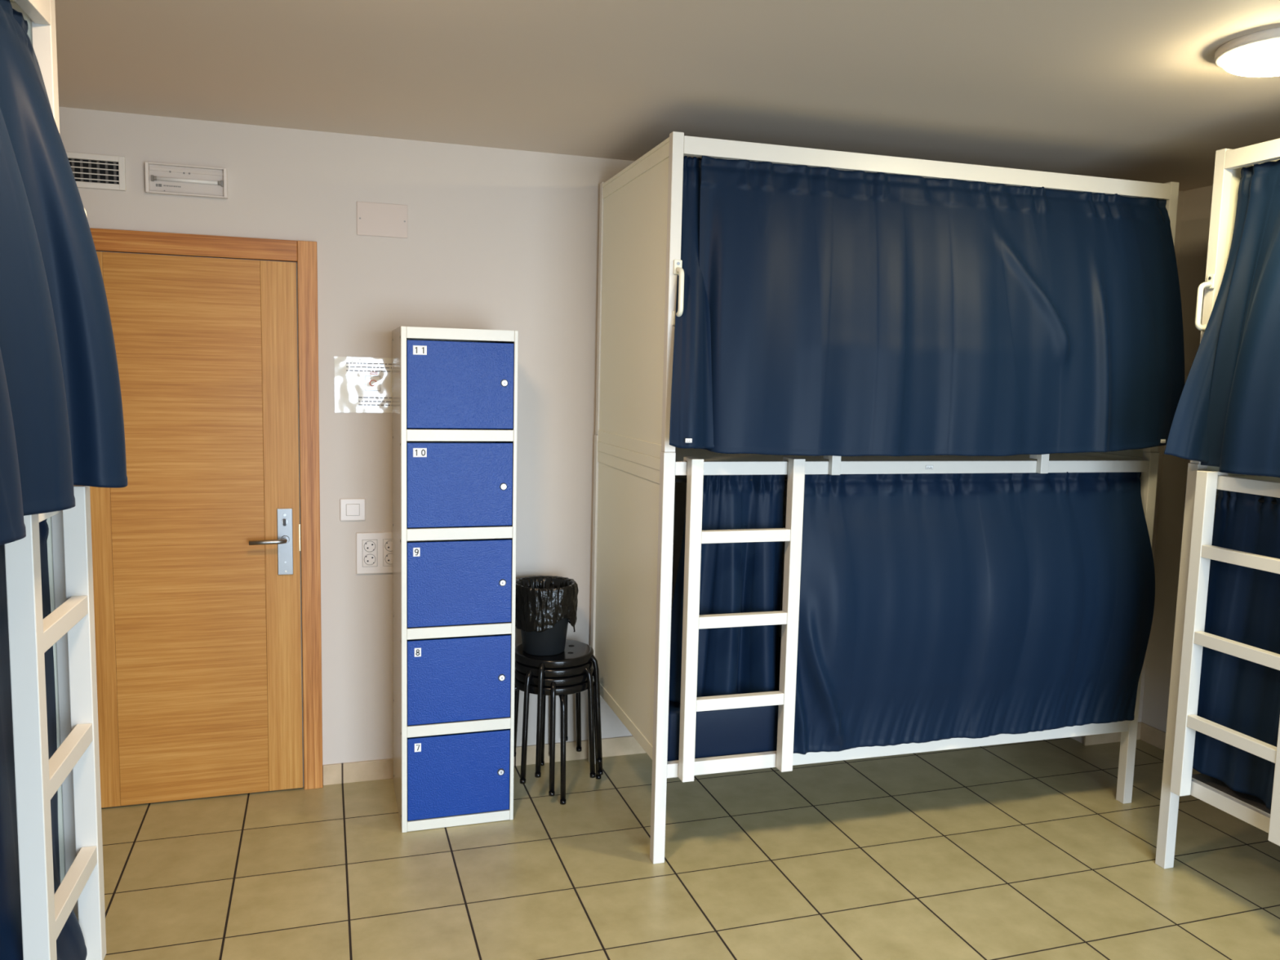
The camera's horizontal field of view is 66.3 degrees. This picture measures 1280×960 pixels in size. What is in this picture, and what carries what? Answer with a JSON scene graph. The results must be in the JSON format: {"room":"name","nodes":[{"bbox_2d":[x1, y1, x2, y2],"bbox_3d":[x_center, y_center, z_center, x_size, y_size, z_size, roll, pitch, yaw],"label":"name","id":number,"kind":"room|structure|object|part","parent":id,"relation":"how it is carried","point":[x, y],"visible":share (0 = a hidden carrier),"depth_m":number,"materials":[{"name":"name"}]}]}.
{"room":"dormitory","nodes":[
{"label":"dormitory","id":0,"kind":"room"},
{"bbox_2d":[58,106,787,786],"bbox_3d":[-0.236,-0.059,4.179,5.480,2.537,0.120,-1,6,-18],"label":"wall","id":1,"kind":"structure","parent":0,"point":[498,238],"depth_m":3.87,"materials":[{"name":"paint"}]},
{"bbox_2d":[66,151,126,191],"bbox_3d":[-1.981,-1.084,3.426,0.328,0.117,0.014,-1,6,-18],"label":"air vent","id":2,"kind":"object","parent":1,"relation":"in","point":[100,173],"visible":0.6,"depth_m":3.45,"materials":[{"name":"beige"}]},
{"bbox_2d":[144,161,227,199],"bbox_3d":[-1.631,-1.077,3.530,0.268,0.104,0.034,-1,6,-18],"label":"emergency light","id":3,"kind":"object","parent":1,"relation":"attached to","point":[166,179],"visible":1,"depth_m":3.53,"materials":[{"name":"beige plastic"}]},
{"bbox_2d":[89,227,297,262],"bbox_3d":[-1.679,-0.851,3.541,0.834,0.076,0.032,-1,6,-18],"label":"trim","id":4,"kind":"structure","parent":1,"relation":"attached to","point":[104,239],"depth_m":3.54,"materials":[{"name":"brown wood"}]},
{"bbox_2d":[89,251,302,808],"bbox_3d":[-1.692,0.209,3.622,0.828,2.044,0.090,-1,6,-18],"label":"door","id":5,"kind":"structure","parent":1,"relation":"in","point":[196,560],"depth_m":3.66,"materials":[{"name":"brown wood"}]},
{"bbox_3d":[-1.399,0.231,3.703,0.141,0.032,0.059,-1,6,-18],"label":"lever","id":6,"kind":"part","parent":5,"relation":"part of","materials":[{"name":"silver metal"}]},
{"bbox_3d":[-1.358,0.236,3.753,0.055,0.256,0.009,-1,6,-18],"label":"handle plate","id":7,"kind":"part","parent":5,"relation":"part of","materials":[{"name":"silver metal"}]},
{"bbox_3d":[-1.308,0.222,3.769,0.006,0.105,0.004,-1,6,-18],"label":"strike plate","id":8,"kind":"part","parent":5,"relation":"part of","materials":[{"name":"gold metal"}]},
{"bbox_2d":[297,240,323,789],"bbox_3d":[-1.272,0.164,3.787,0.070,2.128,0.034,-1,6,-18],"label":"trim","id":9,"kind":"structure","parent":1,"relation":"attached to","point":[307,252],"depth_m":3.77,"materials":[{"name":"brown wood"}]},
{"bbox_2d":[339,497,365,520],"bbox_3d":[-1.125,0.116,3.840,0.096,0.088,0.013,-1,6,-18],"label":"light switch","id":10,"kind":"object","parent":1,"relation":"attached to","point":[351,509],"visible":1,"depth_m":3.84,"materials":[{"name":"beige plastic"}]},
{"bbox_2d":[334,356,391,413],"bbox_3d":[-1.034,-0.369,3.818,0.297,0.214,0.004,-1,6,-18],"label":"notice","id":11,"kind":"object","parent":1,"relation":"attached to","point":[362,384],"visible":0.73,"depth_m":3.81,"materials":[{"name":"beige paper"}]},
{"bbox_2d":[355,531,392,574],"bbox_3d":[-1.052,0.288,3.883,0.138,0.166,0.014,-1,6,-18],"label":"power socket","id":12,"kind":"object","parent":1,"relation":"attached to","point":[374,550],"visible":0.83,"depth_m":3.88,"materials":[{"name":"beige plastic"}]},
{"bbox_2d":[364,541,375,551],"bbox_3d":[-1.067,0.263,3.869,0.045,0.045,0.002,-1,6,-18],"label":"outlet","id":13,"kind":"object","parent":12,"relation":"attached to","point":[369,546],"depth_m":3.87,"materials":[{"name":"grey plastic"}]},
{"bbox_2d":[364,554,375,564],"bbox_3d":[-1.068,0.314,3.875,0.045,0.045,0.002,-1,6,-18],"label":"outlet","id":14,"kind":"object","parent":12,"relation":"attached to","point":[369,559],"depth_m":3.87,"materials":[{"name":"grey plastic"}]},
{"bbox_2d":[356,201,408,238],"bbox_3d":[-0.988,-0.998,3.761,0.189,0.125,0.007,-1,6,-18],"label":"cover plate","id":15,"kind":"object","parent":1,"relation":"attached to","point":[373,219],"visible":1,"depth_m":3.76,"materials":[{"name":"beige plastic"}]},
{"bbox_2d":[323,735,645,785],"bbox_3d":[0.339,1.163,4.435,3.372,0.082,0.010,-1,6,-18],"label":"baseboard","id":16,"kind":"structure","parent":1,"relation":"attached to","point":[380,769],"depth_m":4.16,"materials":[{"name":"tile"}]},
{"bbox_2d":[54,0,1279,191],"bbox_3d":[0.690,-1.056,1.278,5.480,0.100,5.961,-1,6,-18],"label":"ceiling","id":17,"kind":"structure","parent":0,"point":[1131,90],"depth_m":2.86,"materials":[{"name":"paint"}]},
{"bbox_2d":[1213,26,1279,76],"bbox_3d":[1.643,-1.085,2.508,0.302,0.056,0.302,-1,6,-18],"label":"ceiling lamp","id":18,"kind":"object","parent":17,"relation":"attached to","point":[1256,54],"visible":1,"depth_m":2.48,"materials":[{"name":"beige plastic"}]},
{"bbox_3d":[1.643,-1.073,2.510,0.264,0.032,0.264,-1,6,-18],"label":"lamp shade","id":19,"kind":"part","parent":18,"relation":"part of","materials":[{"name":"white plastic"}]},
{"bbox_2d":[101,737,1279,959],"bbox_3d":[0.628,1.566,1.556,5.480,0.100,5.961,-1,6,-18],"label":"floor","id":20,"kind":"structure","parent":0,"point":[1028,850],"depth_m":3.30,"materials":[{"name":"tile"}]},
{"bbox_2d":[4,0,106,959],"bbox_3d":[-1.421,0.289,1.147,0.974,2.427,2.015,0,6,-16],"label":"bunk bed","id":21,"kind":"object","parent":20,"relation":"on","point":[73,770],"visible":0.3,"depth_m":2.06,"materials":[{"name":"white paint"}]},
{"bbox_3d":[-1.701,-0.495,2.014,0.843,1.020,0.022,0,6,-16],"label":"panel","id":22,"kind":"part","parent":21,"relation":"part of","materials":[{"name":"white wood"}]},
{"bbox_3d":[-0.990,-0.883,1.139,0.030,0.056,1.932,0,6,-16],"label":"rail","id":23,"kind":"part","parent":21,"relation":"part of","materials":[{"name":"white metal"}]},
{"bbox_2d":[0,518,87,959],"bbox_3d":[-1.021,0.652,1.314,0.111,0.985,1.925,0,6,-16],"label":"curtain","id":24,"kind":"object","parent":21,"relation":"hanging from","point":[70,942],"visible":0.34,"depth_m":1.92,"materials":[{"name":"blue fabric"}]},
{"bbox_3d":[-1.277,-0.521,2.129,0.037,1.016,0.038,0,6,-16],"label":"post","id":25,"kind":"part","parent":21,"relation":"part of","materials":[{"name":"white metal"}]},
{"bbox_3d":[-1.014,0.144,1.248,0.028,0.045,1.932,0,6,-16],"label":"rail","id":26,"kind":"part","parent":21,"relation":"part of","materials":[{"name":"white metal"}]},
{"bbox_3d":[-1.726,0.549,2.125,0.843,1.000,0.022,0,6,-16],"label":"panel","id":27,"kind":"part","parent":21,"relation":"part of","materials":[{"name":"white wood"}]},
{"bbox_2d":[0,0,127,545],"bbox_3d":[-0.955,-0.377,1.225,0.215,0.971,1.957,0,6,-16],"label":"curtain","id":28,"kind":"object","parent":21,"relation":"hanging from","point":[62,423],"visible":1,"depth_m":1.86,"materials":[{"name":"blue fabric"}]},
{"bbox_3d":[-1.304,0.686,2.259,0.041,1.410,0.041,0,6,-16],"label":"post","id":29,"kind":"part","parent":21,"relation":"part of","materials":[{"name":"white metal"}]},
{"bbox_2d":[391,326,518,832],"bbox_3d":[-0.714,0.347,3.713,0.406,1.806,0.464,-1,6,-18],"label":"locker","id":30,"kind":"object","parent":20,"relation":"on","point":[455,390],"visible":1,"depth_m":3.50,"materials":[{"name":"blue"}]},
{"bbox_3d":[-0.660,1.075,3.579,0.368,0.304,0.010,-1,6,-18],"label":"door","id":31,"kind":"part","parent":30,"relation":"part of","materials":[{"name":"blue metal"}]},
{"bbox_3d":[-0.651,0.721,3.542,0.368,0.307,0.010,-1,6,-18],"label":"door","id":32,"kind":"part","parent":30,"relation":"part of","materials":[{"name":"blue metal"}]},
{"bbox_3d":[-0.643,0.368,3.504,0.368,0.303,0.010,-1,6,-18],"label":"door","id":33,"kind":"part","parent":30,"relation":"part of","materials":[{"name":"blue metal"}]},
{"bbox_3d":[-0.635,0.017,3.467,0.368,0.297,0.010,-1,6,-18],"label":"door","id":34,"kind":"part","parent":30,"relation":"part of","materials":[{"name":"blue metal"}]},
{"bbox_3d":[-0.626,-0.331,3.430,0.368,0.302,0.010,-1,6,-18],"label":"door","id":35,"kind":"part","parent":30,"relation":"part of","materials":[{"name":"blue metal"}]},
{"bbox_2d":[514,676,601,804],"bbox_3d":[-0.354,1.010,3.967,0.320,0.451,0.320,4,7,27],"label":"stool","id":36,"kind":"object","parent":20,"relation":"on","point":[561,691],"visible":0.43,"depth_m":3.80,"materials":[{"name":"black metal"}]},
{"bbox_3d":[-0.402,1.006,4.117,0.024,0.427,0.103,-1,6,-18],"label":"leg","id":37,"kind":"part","parent":36,"relation":"part of","materials":[{"name":"black metal"}]},
{"bbox_3d":[-0.349,0.801,3.945,0.320,0.031,0.320,-1,6,-18],"label":"seat","id":38,"kind":"part","parent":36,"relation":"part of","materials":[{"name":"black"}]},
{"bbox_2d":[515,667,603,796],"bbox_3d":[-0.353,0.974,3.963,0.320,0.451,0.320,6,8,37],"label":"stool","id":39,"kind":"object","parent":36,"relation":"on","point":[553,682],"visible":0.39,"depth_m":3.78,"materials":[{"name":"black metal"}]},
{"bbox_3d":[-0.340,0.993,3.808,0.024,0.447,0.103,1,6,-5],"label":"leg","id":40,"kind":"part","parent":39,"relation":"part of","materials":[{"name":"black metal"}]},
{"bbox_3d":[-0.348,0.765,3.941,0.320,0.031,0.320,1,6,-5],"label":"seat","id":41,"kind":"part","parent":39,"relation":"part of","materials":[{"name":"black plastic"}]},
{"bbox_2d":[514,660,595,783],"bbox_3d":[-0.352,0.938,3.960,0.320,0.451,0.320,0,6,-12],"label":"stool","id":42,"kind":"object","parent":39,"relation":"on","point":[530,671],"visible":0.5,"depth_m":3.85,"materials":[{"name":"black metal"}]},
{"bbox_3d":[-0.487,0.929,4.038,0.103,0.447,0.024,5,7,30],"label":"leg","id":43,"kind":"part","parent":42,"relation":"part of","materials":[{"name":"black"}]},
{"bbox_3d":[-0.431,0.953,3.825,0.024,0.447,0.103,5,7,30],"label":"leg","id":44,"kind":"part","parent":42,"relation":"part of","materials":[{"name":"black metal"}]},
{"bbox_3d":[-0.347,0.729,3.938,0.320,0.031,0.320,5,7,30],"label":"seat","id":45,"kind":"part","parent":42,"relation":"part of","materials":[{"name":"black plastic"}]},
{"bbox_2d":[515,639,602,777],"bbox_3d":[-0.351,0.902,3.956,0.320,0.452,0.320,-2,7,-31],"label":"stool","id":46,"kind":"object","parent":42,"relation":"on","point":[575,653],"visible":0.63,"depth_m":3.83,"materials":[{"name":"black"}]},
{"bbox_3d":[-0.381,0.920,3.803,0.024,0.447,0.103,3,6,11],"label":"leg","id":47,"kind":"part","parent":46,"relation":"part of","materials":[{"name":"black metal"}]},
{"bbox_2d":[515,575,578,655],"bbox_3d":[-0.378,0.541,3.895,0.265,0.277,0.260,-1,6,-18],"label":"waste bin","id":48,"kind":"object","parent":46,"relation":"on","point":[545,605],"visible":0.93,"depth_m":3.81,"materials":[{"name":"black plastic"}]},
{"bbox_3d":[-0.346,0.693,3.934,0.320,0.031,0.320,3,6,11],"label":"seat","id":49,"kind":"part","parent":46,"relation":"part of","materials":[{"name":"black plastic"}]},
{"bbox_3d":[-0.321,0.889,4.109,0.024,0.447,0.103,3,6,11],"label":"leg","id":50,"kind":"part","parent":46,"relation":"part of","materials":[{"name":"black metal"}]},
{"bbox_3d":[-0.198,0.911,3.926,0.103,0.447,0.024,3,6,11],"label":"leg","id":51,"kind":"part","parent":46,"relation":"part of","materials":[{"name":"black metal"}]},
{"bbox_3d":[-0.273,0.928,4.095,0.024,0.447,0.103,5,7,30],"label":"leg","id":52,"kind":"part","parent":42,"relation":"part of","materials":[{"name":"black metal"}]},
{"bbox_3d":[-0.216,0.952,3.882,0.103,0.447,0.024,5,7,30],"label":"leg","id":53,"kind":"part","parent":42,"relation":"part of","materials":[{"name":"black metal"}]},
{"bbox_3d":[-0.197,0.979,3.977,0.103,0.447,0.024,1,6,-5],"label":"leg","id":54,"kind":"part","parent":39,"relation":"part of","materials":[{"name":"black metal"}]},
{"bbox_3d":[-0.306,1.039,3.820,0.024,0.427,0.103,-1,6,-18],"label":"leg","id":55,"kind":"part","parent":36,"relation":"part of","materials":[{"name":"black metal"}]},
{"bbox_3d":[-0.205,1.021,4.017,0.103,0.427,0.024,-1,6,-18],"label":"leg","id":56,"kind":"part","parent":36,"relation":"part of","materials":[{"name":"black metal"}]},
{"bbox_2d":[588,131,1179,863],"bbox_3d":[0.910,0.050,3.929,2.015,2.427,0.974,0,6,-17],"label":"bunk bed","id":57,"kind":"object","parent":20,"relation":"on","point":[636,466],"visible":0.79,"depth_m":3.44,"materials":[{"name":"white paint"}]},
{"bbox_3d":[-0.181,0.514,4.138,0.041,1.410,0.041,0,6,-17],"label":"post","id":58,"kind":"part","parent":57,"relation":"part of","materials":[{"name":"white metal"}]},
{"bbox_3d":[-0.151,-0.693,4.009,0.038,1.016,0.037,0,6,-17],"label":"post","id":59,"kind":"part","parent":57,"relation":"part of","materials":[{"name":"white metal"}]},
{"bbox_3d":[-0.053,0.422,3.702,0.022,1.000,0.843,0,6,-17],"label":"panel","id":60,"kind":"part","parent":57,"relation":"part of","materials":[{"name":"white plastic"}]},
{"bbox_3d":[-0.040,-0.095,3.648,0.028,0.039,0.842,0,6,-17],"label":"rail","id":61,"kind":"part","parent":57,"relation":"part of","materials":[{"name":"white plastic"}]},
{"bbox_3d":[-0.028,-0.622,3.592,0.022,1.020,0.843,0,6,-17],"label":"panel","id":62,"kind":"part","parent":57,"relation":"part of","materials":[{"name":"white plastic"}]},
{"bbox_3d":[-0.015,-1.136,3.537,0.028,0.013,0.842,0,6,-17],"label":"rail","id":63,"kind":"part","parent":57,"relation":"part of","materials":[{"name":"white plastic"}]},
{"bbox_3d":[0.075,0.609,3.298,0.041,1.410,0.041,0,6,-17],"label":"post","id":64,"kind":"part","parent":57,"relation":"part of","materials":[{"name":"white metal"}]},
{"bbox_3d":[0.105,-0.598,3.172,0.038,1.016,0.037,0,6,-17],"label":"post","id":65,"kind":"part","parent":57,"relation":"part of","materials":[{"name":"white metal"}]},
{"bbox_3d":[0.125,-0.600,3.133,0.028,0.208,0.056,0,6,-17],"label":"grab handle","id":66,"kind":"part","parent":57,"relation":"part of","materials":[{"name":"beige plastic"}]},
{"bbox_2d":[669,155,714,448],"bbox_3d":[0.169,-0.571,3.139,0.172,0.936,0.179,0,6,-17],"label":"curtain","id":67,"kind":"object","parent":57,"relation":"hanging from","point":[691,424],"visible":0.9,"depth_m":3.14,"materials":[{"name":"blue fabric"}]},
{"bbox_2d":[666,636,781,761],"bbox_3d":[0.887,0.832,4.028,1.915,0.188,0.830,0,6,-17],"label":"mattress","id":68,"kind":"object","parent":57,"relation":"on","point":[741,731],"visible":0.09,"depth_m":3.42,"materials":[{"name":"blue fabric"}]},
{"bbox_2d":[668,474,785,702],"bbox_3d":[0.303,0.372,3.398,0.438,0.804,0.117,0,6,-17],"label":"curtain","id":69,"kind":"object","parent":57,"relation":"hanging from","point":[744,577],"visible":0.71,"depth_m":3.38,"materials":[{"name":"blue fabric"}]},
{"bbox_3d":[1.016,-0.006,3.580,1.933,0.014,0.014,0,6,-17],"label":"curtain rod","id":70,"kind":"part","parent":57,"relation":"part of","materials":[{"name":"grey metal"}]},
{"bbox_3d":[1.011,0.980,3.623,1.932,0.049,0.028,0,6,-17],"label":"rail","id":71,"kind":"part","parent":57,"relation":"part of","materials":[{"name":"white paint"}]},
{"bbox_3d":[1.036,-0.047,3.514,1.932,0.045,0.028,0,6,-17],"label":"rail","id":72,"kind":"part","parent":57,"relation":"part of","materials":[{"name":"white metal"}]},
{"bbox_3d":[1.060,-1.074,3.406,1.932,0.056,0.030,0,6,-17],"label":"rail","id":73,"kind":"part","parent":57,"relation":"part of","materials":[{"name":"white metal"}]},
{"bbox_2d":[693,155,1184,456],"bbox_3d":[1.126,-0.565,3.413,1.944,0.960,0.174,0,6,-17],"label":"curtain","id":74,"kind":"object","parent":57,"relation":"hanging from","point":[855,313],"visible":0.99,"depth_m":3.37,"materials":[{"name":"blue fabric"}]},
{"bbox_2d":[793,471,1155,754],"bbox_3d":[1.235,0.468,3.587,1.502,0.991,0.132,0,6,-17],"label":"curtain","id":75,"kind":"object","parent":57,"relation":"hanging from","point":[933,606],"visible":1,"depth_m":3.56,"materials":[{"name":"blue fabric"}]},
{"bbox_3d":[1.851,-0.111,4.224,0.028,0.039,0.842,0,6,-17],"label":"rail","id":76,"kind":"part","parent":57,"relation":"part of","materials":[{"name":"white wood"}]},
{"bbox_3d":[1.865,-0.638,4.168,0.022,1.020,0.843,0,6,-17],"label":"panel","id":77,"kind":"part","parent":57,"relation":"part of","materials":[{"name":"white wood"}]},
{"bbox_3d":[1.964,0.593,3.873,0.041,1.410,0.041,0,6,-17],"label":"post","id":78,"kind":"part","parent":57,"relation":"part of","materials":[{"name":"white paint"}]},
{"bbox_3d":[1.990,-0.614,3.746,0.038,1.016,0.037,0,6,-17],"label":"post","id":79,"kind":"part","parent":57,"relation":"part of","materials":[{"name":"white paint"}]},
{"bbox_2d":[1155,137,1279,868],"bbox_3d":[2.559,0.242,2.490,0.974,2.427,2.015,-1,6,-18],"label":"bunk bed","id":80,"kind":"object","parent":20,"relation":"on","point":[1203,484],"visible":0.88,"depth_m":3.20,"materials":[{"name":"white paint"}]},
{"bbox_3d":[1.847,0.645,3.349,0.041,1.410,0.041,-1,6,-18],"label":"post","id":81,"kind":"part","parent":80,"relation":"part of","materials":[{"name":"white metal"}]},
{"bbox_3d":[1.840,-0.566,3.199,0.056,0.208,0.028,-1,6,-18],"label":"grab handle","id":82,"kind":"part","parent":80,"relation":"part of","materials":[{"name":"beige plastic"}]},
{"bbox_2d":[1164,165,1253,462],"bbox_3d":[1.847,-0.528,3.165,0.242,0.946,0.096,3,6,14],"label":"curtain","id":83,"kind":"object","parent":80,"relation":"hanging from","point":[1187,439],"visible":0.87,"depth_m":3.17,"materials":[{"name":"blue fabric"}]},
{"bbox_3d":[1.878,-0.561,3.220,0.037,1.016,0.038,-1,6,-18],"label":"post","id":84,"kind":"part","parent":80,"relation":"part of","materials":[{"name":"white paint"}]},
{"bbox_3d":[2.270,0.501,3.473,0.843,1.000,0.022,-1,6,-18],"label":"panel","id":85,"kind":"part","parent":80,"relation":"part of","materials":[{"name":"white wood"}]},
{"bbox_3d":[2.138,1.131,2.455,0.028,0.049,1.932,-1,6,-18],"label":"rail","id":86,"kind":"part","parent":80,"relation":"part of","materials":[{"name":"white metal"}]},
{"bbox_3d":[2.282,-0.015,3.418,0.842,0.039,0.028,-1,6,-18],"label":"rail","id":87,"kind":"part","parent":80,"relation":"part of","materials":[{"name":"white plastic"}]},
{"bbox_3d":[2.295,-0.542,3.363,0.843,1.020,0.022,-1,6,-18],"label":"panel","id":88,"kind":"part","parent":80,"relation":"part of","materials":[{"name":"white wood"}]},
{"bbox_2d":[1192,489,1279,810],"bbox_3d":[2.181,0.609,2.416,0.068,0.980,1.904,-1,6,-18],"label":"curtain","id":89,"kind":"object","parent":80,"relation":"hanging from","point":[1239,695],"visible":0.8,"depth_m":3.17,"materials":[{"name":"blue fabric"}]},
{"bbox_2d":[1200,160,1279,477],"bbox_3d":[2.143,-0.415,2.244,0.195,0.964,1.920,-1,6,-18],"label":"curtain","id":90,"kind":"object","parent":80,"relation":"hanging from","point":[1243,415],"visible":1,"depth_m":2.99,"materials":[{"name":"blue fabric"}]},
{"bbox_3d":[2.222,0.150,2.371,0.014,0.014,1.933,-1,6,-18],"label":"curtain rod","id":91,"kind":"part","parent":80,"relation":"part of","materials":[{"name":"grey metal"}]},
{"bbox_3d":[2.163,0.104,2.346,0.028,0.045,1.932,-1,6,-18],"label":"rail","id":92,"kind":"part","parent":80,"relation":"part of","materials":[{"name":"white metal"}]},
{"bbox_3d":[2.188,-0.923,2.238,0.030,0.056,1.932,-1,6,-18],"label":"rail","id":93,"kind":"part","parent":80,"relation":"part of","materials":[{"name":"white metal"}]},
{"bbox_2d":[1070,191,1183,743],"bbox_3d":[2.188,-0.054,4.677,0.320,2.537,0.426,-1,6,-18],"label":"wall","id":94,"kind":"structure","parent":0,"point":[1081,739],"depth_m":4.53,"materials":[{"name":"paint"}]},
{"bbox_2d":[1083,721,1141,745],"bbox_3d":[2.221,1.190,4.598,0.330,0.082,0.010,-1,6,-18],"label":"baseboard","id":95,"kind":"structure","parent":94,"relation":"attached to","point":[1091,740],"depth_m":4.58,"materials":[{"name":"tile"}]},
{"bbox_2d":[1141,185,1213,732],"bbox_3d":[3.209,0.229,2.240,0.120,2.537,5.721,-1,6,-18],"label":"wall","id":96,"kind":"structure","parent":0,"point":[1197,202],"depth_m":4.46,"materials":[{"name":"paint"}]},
{"bbox_2d":[1140,722,1165,750],"bbox_3d":[3.185,1.473,2.144,0.010,0.082,5.285,-1,6,-18],"label":"baseboard","id":97,"kind":"structure","parent":96,"relation":"attached to","point":[1156,737],"depth_m":4.57,"materials":[{"name":"tile"}]}
]}

